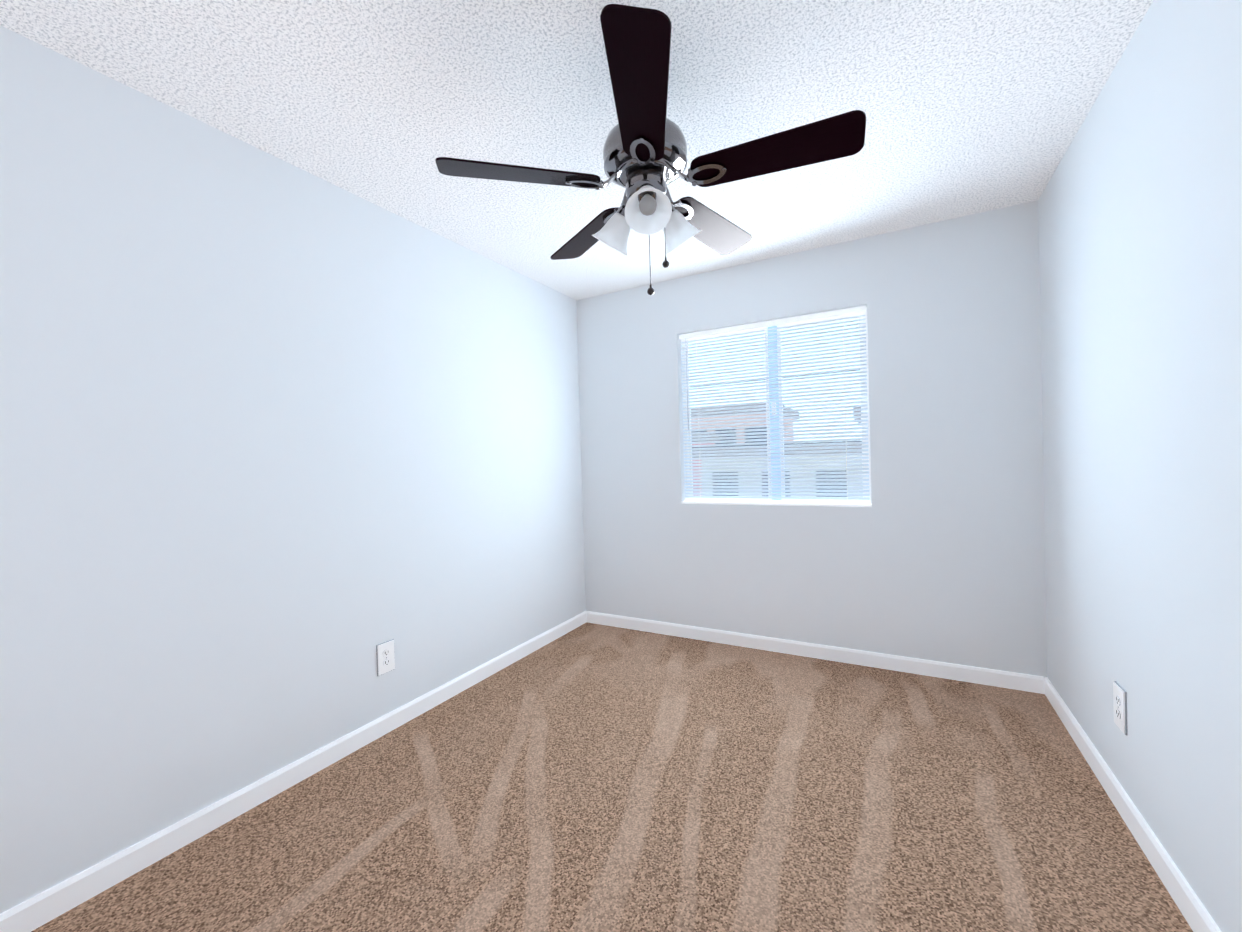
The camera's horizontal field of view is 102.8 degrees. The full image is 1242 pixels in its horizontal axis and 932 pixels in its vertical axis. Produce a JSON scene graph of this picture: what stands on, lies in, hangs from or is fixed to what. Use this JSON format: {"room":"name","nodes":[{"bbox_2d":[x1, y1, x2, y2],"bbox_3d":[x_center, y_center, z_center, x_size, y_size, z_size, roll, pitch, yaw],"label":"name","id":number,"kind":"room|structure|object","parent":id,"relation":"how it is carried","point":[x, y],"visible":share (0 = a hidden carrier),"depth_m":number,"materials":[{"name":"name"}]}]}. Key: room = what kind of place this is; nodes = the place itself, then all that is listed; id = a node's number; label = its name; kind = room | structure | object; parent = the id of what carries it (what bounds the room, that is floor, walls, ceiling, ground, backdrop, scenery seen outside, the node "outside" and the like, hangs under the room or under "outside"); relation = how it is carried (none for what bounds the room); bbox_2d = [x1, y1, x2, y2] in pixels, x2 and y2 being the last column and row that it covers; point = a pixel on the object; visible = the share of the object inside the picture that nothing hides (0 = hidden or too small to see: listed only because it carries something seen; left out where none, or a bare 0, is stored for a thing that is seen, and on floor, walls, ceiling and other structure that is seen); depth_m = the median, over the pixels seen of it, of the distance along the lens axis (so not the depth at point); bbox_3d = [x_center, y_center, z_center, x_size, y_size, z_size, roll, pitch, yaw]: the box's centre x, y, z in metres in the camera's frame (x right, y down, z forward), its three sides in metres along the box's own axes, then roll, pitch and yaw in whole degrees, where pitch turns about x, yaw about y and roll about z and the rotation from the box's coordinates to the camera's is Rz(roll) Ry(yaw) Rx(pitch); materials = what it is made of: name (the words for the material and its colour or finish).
{"room":"empty bedroom","nodes":[
{"label":"empty bedroom","id":0,"kind":"room"},
{"bbox_2d":[0,25,585,913],"bbox_3d":[-1.220,0.013,2.236,0.140,2.440,3.840,-1,1,29],"label":"wall","id":1,"kind":"structure","parent":0,"point":[286,447],"depth_m":1.75,"materials":[{"name":"white paint"}]},
{"bbox_2d":[0,611,586,931],"bbox_3d":[-1.118,1.190,2.214,0.014,0.082,3.560,-1,1,29],"label":"baseboard","id":2,"kind":"structure","parent":1,"relation":"attached to","point":[43,908],"depth_m":1.74,"materials":[{"name":"white wood"}]},
{"bbox_2d":[376,639,394,675],"bbox_3d":[-1.085,0.885,2.289,0.011,0.142,0.088,-1,1,29],"label":"electrical outlet","id":3,"kind":"object","parent":1,"relation":"attached to","point":[385,657],"visible":1,"depth_m":2.28,"materials":[{"name":"white plastic"}]},
{"bbox_2d":[0,0,1152,299],"bbox_3d":[-0.002,-1.285,1.530,3.006,0.100,3.840,-1,1,29],"label":"ceiling","id":4,"kind":"structure","parent":0,"point":[970,106],"depth_m":1.65,"materials":[{"name":"white paint"}]},
{"bbox_2d":[435,4,865,294],"bbox_3d":[0.112,-0.879,1.556,1.181,0.718,1.200,-1,1,29],"label":"fan","id":5,"kind":"object","parent":4,"relation":"hanging from","point":[645,154],"visible":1,"depth_m":1.42,"materials":[{"name":"black wood"}]},
{"bbox_2d":[31,622,1192,931],"bbox_3d":[0.073,1.254,1.562,3.006,0.100,3.840,-1,1,29],"label":"floor","id":6,"kind":"structure","parent":0,"point":[587,776],"depth_m":1.68,"materials":[{"name":"carpet"}]},
{"bbox_2d":[576,200,1046,677],"bbox_3d":[0.926,-0.062,3.167,2.726,2.440,0.140,-1,1,29],"label":"wall","id":7,"kind":"structure","parent":0,"point":[935,551],"depth_m":2.80,"materials":[{"name":"white paint"}]},
{"bbox_2d":[681,307,870,506],"bbox_3d":[0.933,-0.334,3.147,1.155,1.153,0.124,-1,1,29],"label":"window","id":8,"kind":"structure","parent":7,"relation":"in","point":[789,503],"depth_m":3.14,"materials":[{"name":"white plastic"}]},
{"bbox_2d":[679,306,870,503],"bbox_3d":[0.919,-0.339,3.121,1.143,1.133,0.040,-1,1,29],"label":"window blinds","id":9,"kind":"object","parent":8,"relation":"attached to","point":[698,493],"visible":0.9,"depth_m":3.09,"materials":[{"name":"white plastic"}]},
{"bbox_2d":[586,611,1044,693],"bbox_3d":[0.924,1.118,3.114,2.698,0.082,0.014,-1,1,29],"label":"baseboard","id":10,"kind":"structure","parent":7,"relation":"attached to","point":[1004,679],"depth_m":2.91,"materials":[{"name":"white wood"}]},
{"bbox_2d":[1038,0,1241,931],"bbox_3d":[1.291,-0.044,0.855,0.140,2.440,3.840,-1,1,29],"label":"wall","id":11,"kind":"structure","parent":0,"point":[1140,226],"depth_m":1.38,"materials":[{"name":"white paint"}]},
{"bbox_2d":[1113,681,1126,734],"bbox_3d":[1.662,0.805,1.652,0.011,0.142,0.088,-1,1,29],"label":"electrical outlet","id":12,"kind":"object","parent":11,"relation":"attached to","point":[1120,704],"visible":1,"depth_m":1.64,"materials":[{"name":"white plastic"}]},
{"bbox_2d":[1044,677,1220,931],"bbox_3d":[1.258,1.136,0.907,0.014,0.082,3.560,-1,1,29],"label":"baseboard","id":13,"kind":"structure","parent":11,"relation":"attached to","point":[1194,911],"depth_m":1.51,"materials":[{"name":"white wood"}]},
{"label":"outside","id":14,"kind":"structure","parent":0,"visible":0},
{"bbox_2d":[690,370,862,496],"bbox_3d":[8.730,-0.885,16.067,84.000,9.700,29.700,-1,1,29],"label":"buildings","id":15,"kind":"structure","parent":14,"point":[766,448],"depth_m":13.25,"materials":[{"name":"paint"}]},
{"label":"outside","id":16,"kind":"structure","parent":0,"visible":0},
{"bbox_2d":[689,318,861,442],"bbox_3d":[15.474,-16.604,28.973,84.000,46.000,0.200,-1,1,29],"label":"sky","id":17,"kind":"structure","parent":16,"point":[785,371],"depth_m":31.49,"materials":[{"name":"white"}]}
]}

